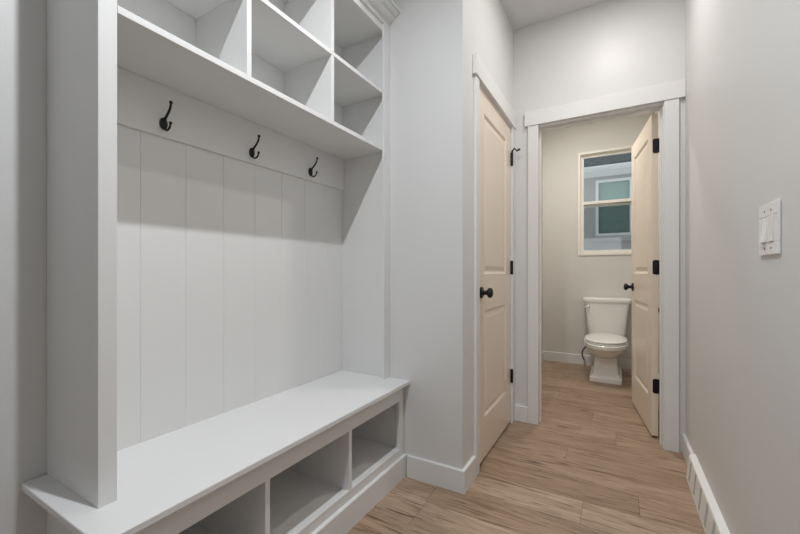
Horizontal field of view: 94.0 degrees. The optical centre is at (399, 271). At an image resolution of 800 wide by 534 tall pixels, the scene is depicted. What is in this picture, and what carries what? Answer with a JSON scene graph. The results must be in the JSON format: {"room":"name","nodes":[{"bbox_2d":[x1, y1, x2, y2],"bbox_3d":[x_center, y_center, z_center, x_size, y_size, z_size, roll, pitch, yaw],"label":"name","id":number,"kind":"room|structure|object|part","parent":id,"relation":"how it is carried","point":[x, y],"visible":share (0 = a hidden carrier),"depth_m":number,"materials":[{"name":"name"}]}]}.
{"room":"mudroom","nodes":[
{"label":"mudroom","id":0,"kind":"room"},
{"bbox_2d":[0,0,46,533],"bbox_3d":[-1.302,-0.272,0.563,0.115,2.863,9.900,0,0,30],"label":"wall","id":1,"kind":"structure","parent":0,"point":[23,23],"depth_m":0.98,"materials":[{"name":"paint"}]},
{"bbox_2d":[117,124,341,450],"bbox_3d":[-0.636,-0.038,1.574,0.023,1.180,1.210,0,0,30],"label":"panel","id":2,"kind":"object","parent":1,"relation":"attached to","point":[229,270],"visible":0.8,"depth_m":1.42,"materials":[{"name":"paint"}]},
{"bbox_2d":[117,66,343,190],"bbox_3d":[-0.621,-0.541,1.565,0.012,0.172,1.210,0,0,30],"label":"hook rail","id":3,"kind":"object","parent":2,"relation":"attached to","point":[142,102],"visible":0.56,"depth_m":1.41,"materials":[{"name":"paint"}]},
{"bbox_2d":[159,101,172,130],"bbox_3d":[-0.773,-0.517,1.240,0.052,0.096,0.026,0,0,30],"label":"coat hook","id":4,"kind":"object","parent":3,"relation":"attached to","point":[163,123],"visible":1,"depth_m":1.24,"materials":[{"name":"black metal"}]},
{"bbox_2d":[249,135,260,158],"bbox_3d":[-0.597,-0.517,1.544,0.052,0.096,0.026,0,0,30],"label":"coat hook","id":5,"kind":"object","parent":3,"relation":"attached to","point":[251,150],"visible":1,"depth_m":1.54,"materials":[{"name":"black metal"}]},
{"bbox_2d":[308,157,317,176],"bbox_3d":[-0.424,-0.517,1.842,0.052,0.096,0.026,0,0,30],"label":"coat hook","id":6,"kind":"object","parent":3,"relation":"attached to","point":[310,171],"visible":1,"depth_m":1.84,"materials":[{"name":"black metal"}]},
{"bbox_2d":[117,0,400,159],"bbox_3d":[-0.488,-0.993,1.467,0.387,0.729,1.292,0,0,30],"label":"shelf unit","id":7,"kind":"object","parent":1,"relation":"attached to","point":[279,66],"visible":0.84,"depth_m":1.44,"materials":[{"name":"paint"}]},
{"bbox_3d":[-0.637,-0.974,1.575,0.022,0.653,1.209,0,0,30],"label":"panel","id":8,"kind":"part","parent":7,"relation":"part of","materials":[{"name":"paint"}]},
{"bbox_3d":[-0.504,-0.933,1.498,0.283,0.018,1.209,0,0,30],"label":"shelf","id":9,"kind":"part","parent":7,"relation":"part of","materials":[{"name":"paint"}]},
{"bbox_3d":[-0.512,-1.258,1.503,0.263,0.018,1.209,0,0,30],"label":"panel","id":10,"kind":"part","parent":7,"relation":"part of","materials":[{"name":"paint"}]},
{"bbox_3d":[-0.390,-1.274,1.432,0.021,0.053,1.209,0,0,30],"label":"rail","id":11,"kind":"part","parent":7,"relation":"part of","materials":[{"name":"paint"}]},
{"bbox_3d":[-0.355,-1.319,1.390,0.079,0.075,1.292,0,0,30],"label":"crown molding","id":12,"kind":"part","parent":7,"relation":"part of","materials":[{"name":"paint"}]},
{"bbox_2d":[389,0,439,462],"bbox_3d":[-0.040,-0.332,2.021,0.610,2.743,0.115,0,0,30],"label":"wall","id":13,"kind":"structure","parent":0,"point":[414,34],"depth_m":1.88,"materials":[{"name":"paint"}]},
{"bbox_2d":[407,454,475,493],"bbox_3d":[0.211,0.986,1.892,0.305,0.108,0.170,0,0,30],"label":"baseboard","id":14,"kind":"structure","parent":13,"relation":"attached to","point":[448,477],"depth_m":1.81,"materials":[{"name":"paint"}]},
{"bbox_2d":[440,0,512,468],"bbox_3d":[0.498,-0.332,2.226,0.115,2.743,1.008,0,0,30],"label":"wall","id":15,"kind":"structure","parent":0,"point":[483,28],"depth_m":1.80,"materials":[{"name":"paint"}]},
{"bbox_2d":[472,53,515,476],"bbox_3d":[0.542,-0.032,2.281,0.136,2.143,0.867,0,0,30],"label":"door frame","id":16,"kind":"structure","parent":15,"relation":"attached to","point":[483,79],"depth_m":1.92,"materials":[{"name":"paint"}]},
{"bbox_2d":[480,87,519,462],"bbox_3d":[0.599,0.018,2.259,0.101,2.016,0.720,0,0,30],"label":"door","id":17,"kind":"structure","parent":15,"relation":"in","point":[496,159],"depth_m":2.23,"materials":[{"name":"paint"}]},
{"bbox_3d":[0.464,0.111,1.993,0.064,0.062,0.062,0,0,30],"label":"knob","id":18,"kind":"part","parent":17,"relation":"part of","materials":[{"name":"black metal"}]},
{"bbox_2d":[346,360,704,533],"bbox_3d":[-0.518,1.100,0.110,1.697,0.120,9.670,0,0,30],"label":"floor","id":19,"kind":"structure","parent":0,"point":[592,464],"depth_m":1.83,"materials":[{"name":"brown wood"}]},
{"bbox_2d":[47,388,406,533],"bbox_3d":[-0.471,0.806,1.461,0.424,0.468,1.287,0,0,30],"label":"base cabinet","id":20,"kind":"object","parent":19,"relation":"on","point":[327,483],"visible":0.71,"depth_m":1.48,"materials":[{"name":"paint"}]},
{"bbox_3d":[-0.795,0.796,0.932,0.391,0.448,0.018,0,0,30],"label":"panel","id":21,"kind":"part","parent":20,"relation":"part of","materials":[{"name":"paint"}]},
{"bbox_2d":[21,370,409,533],"bbox_3d":[-0.469,0.562,1.438,0.441,0.020,1.324,0,0,30],"label":"board","id":22,"kind":"object","parent":20,"relation":"on","point":[157,477],"visible":0.85,"depth_m":1.13,"materials":[{"name":"paint"}]},
{"bbox_2d":[47,0,116,507],"bbox_3d":[-0.826,-0.374,0.963,0.306,1.852,0.039,0,0,30],"label":"end panel","id":23,"kind":"object","parent":22,"relation":"on","point":[81,34],"visible":1,"depth_m":0.91,"materials":[{"name":"paint"}]},
{"bbox_2d":[342,23,388,378],"bbox_3d":[-0.207,-0.374,2.020,0.319,1.852,0.054,0,0,30],"label":"end panel","id":24,"kind":"object","parent":22,"relation":"on","point":[365,195],"visible":0.72,"depth_m":2.00,"materials":[{"name":"paint"}]},
{"bbox_3d":[-0.470,0.986,1.461,0.422,0.108,1.287,0,0,30],"label":"molding","id":25,"kind":"part","parent":20,"relation":"part of","materials":[{"name":"paint"}]},
{"bbox_3d":[-0.171,0.796,2.011,0.391,0.448,0.018,0,0,30],"label":"panel","id":26,"kind":"part","parent":20,"relation":"part of","materials":[{"name":"paint"}]},
{"bbox_2d":[581,346,586,366],"bbox_3d":[2.062,0.860,4.099,0.124,0.361,0.044,0,0,30],"label":"water supply line","id":27,"kind":"object","parent":19,"relation":"on","point":[584,360],"visible":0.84,"depth_m":4.11,"materials":[{"name":"silver metal"}]},
{"bbox_2d":[583,296,631,384],"bbox_3d":[2.041,0.655,3.696,0.452,0.770,0.873,0,0,30],"label":"toilet","id":28,"kind":"object","parent":19,"relation":"on","point":[606,339],"visible":1,"depth_m":3.76,"materials":[{"name":"ceramic"}]},
{"bbox_3d":[1.985,0.657,3.600,0.366,0.016,0.608,0,0,30],"label":"seat","id":29,"kind":"part","parent":28,"relation":"part of","materials":[{"name":"plastic"}]},
{"bbox_3d":[1.982,0.637,3.596,0.358,0.020,0.602,0,0,30],"label":"seat lid","id":30,"kind":"part","parent":28,"relation":"part of","materials":[{"name":"ceramic"}]},
{"bbox_3d":[1.999,0.740,3.625,0.376,0.150,0.707,0,0,30],"label":"bowl","id":31,"kind":"part","parent":28,"relation":"part of","materials":[{"name":"ceramic"}]},
{"bbox_3d":[2.202,0.495,3.975,0.410,0.341,0.204,0,0,30],"label":"tank","id":32,"kind":"part","parent":28,"relation":"part of","materials":[{"name":"ceramic"}]},
{"bbox_3d":[2.202,0.298,3.975,0.452,0.056,0.230,0,0,30],"label":"tank lid","id":33,"kind":"part","parent":28,"relation":"part of","materials":[{"name":"ceramic"}]},
{"bbox_2d":[542,132,542,350],"bbox_3d":[1.171,-0.332,3.635,0.115,2.743,1.875,0,0,30],"label":"wall","id":34,"kind":"structure","parent":0,"point":[542,132],"depth_m":4.40,"materials":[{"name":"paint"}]},
{"bbox_2d":[500,0,607,30],"bbox_3d":[-0.518,-1.753,0.110,1.927,0.100,9.900,0,0,30],"label":"ceiling","id":35,"kind":"structure","parent":0,"point":[520,14],"depth_m":2.42,"materials":[{"name":"paint"}]},
{"bbox_2d":[543,113,653,359],"bbox_3d":[1.933,-0.332,4.343,1.697,2.743,0.115,0,0,30],"label":"wall","id":36,"kind":"structure","parent":0,"point":[568,277],"depth_m":4.26,"materials":[{"name":"paint"}]},
{"bbox_2d":[544,351,631,369],"bbox_3d":[2.159,0.986,4.138,1.061,0.108,0.014,0,0,30],"label":"baseboard","id":37,"kind":"structure","parent":36,"relation":"attached to","point":[548,355],"depth_m":4.23,"materials":[{"name":"paint"}]},
{"bbox_2d":[513,0,684,451],"bbox_3d":[0.936,-0.332,2.621,1.697,2.743,0.115,0,0,30],"label":"wall","id":38,"kind":"structure","parent":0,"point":[608,47],"depth_m":2.39,"materials":[{"name":"paint"}]},
{"bbox_2d":[515,404,527,422],"bbox_3d":[0.842,0.986,2.601,0.101,0.108,0.014,0,0,30],"label":"baseboard","id":39,"kind":"structure","parent":38,"relation":"attached to","point":[521,412],"depth_m":2.59,"materials":[{"name":"paint"}]},
{"bbox_2d":[525,79,685,452],"bbox_3d":[1.279,-0.031,2.409,0.889,2.142,0.140,0,0,30],"label":"door frame","id":40,"kind":"structure","parent":38,"relation":"attached to","point":[663,98],"depth_m":2.26,"materials":[{"name":"paint"}]},
{"bbox_2d":[624,114,658,435],"bbox_3d":[1.726,0.018,2.643,0.163,2.016,0.686,0,0,23],"label":"door","id":41,"kind":"structure","parent":38,"relation":"in","point":[645,263],"depth_m":2.53,"materials":[{"name":"paint"}]},
{"bbox_3d":[1.789,0.116,2.921,0.064,0.062,0.062,0,0,23],"label":"knob","id":42,"kind":"part","parent":41,"relation":"part of","materials":[{"name":"black metal"}]},
{"bbox_2d":[654,0,799,533],"bbox_3d":[0.263,-0.272,-0.343,0.121,2.863,9.900,0,0,30],"label":"wall","id":43,"kind":"structure","parent":0,"point":[742,57],"depth_m":1.17,"materials":[{"name":"paint"}]},
{"bbox_2d":[682,434,693,465],"bbox_3d":[-0.289,0.986,-1.173,0.014,0.108,7.680,0,0,30],"label":"baseboard","id":44,"kind":"structure","parent":43,"relation":"attached to","point":[686,448],"depth_m":2.05,"materials":[{"name":"paint"}]},
{"bbox_2d":[686,454,729,533],"bbox_3d":[1.271,0.975,1.546,0.038,0.130,0.760,0,0,30],"label":"floor vent","id":45,"kind":"object","parent":43,"relation":"attached to","point":[712,520],"visible":1,"depth_m":1.55,"materials":[{"name":"metal"}]},
{"bbox_2d":[758,199,780,255],"bbox_3d":[0.948,-0.110,0.964,0.014,0.132,0.142,0,0,30],"label":"light switch","id":46,"kind":"object","parent":43,"relation":"attached to","point":[769,214],"visible":1,"depth_m":0.94,"materials":[{"name":"white plastic"}]},
{"label":"outside","id":47,"kind":"structure","parent":0,"visible":0},
{"bbox_2d":[578,145,632,255],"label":"window","id":48,"kind":"structure","parent":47,"point":[605,177],"depth_m":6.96,"materials":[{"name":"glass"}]},
{"bbox_3d":[3.966,-0.625,6.919,0.660,0.100,0.050,0,0,30],"label":"window sill","id":49,"kind":"part","parent":48,"relation":"part of","materials":[{"name":"paint"}]},
{"bbox_3d":[3.998,-1.465,6.976,0.500,0.430,0.020,0,0,30],"label":"pane","id":50,"kind":"part","parent":48,"relation":"part of","materials":[{"name":"teal"}]},
{"bbox_3d":[3.998,-0.988,6.976,0.500,0.525,0.020,0,0,30],"label":"pane","id":51,"kind":"part","parent":48,"relation":"part of","materials":[{"name":"clear glass"}]}
]}

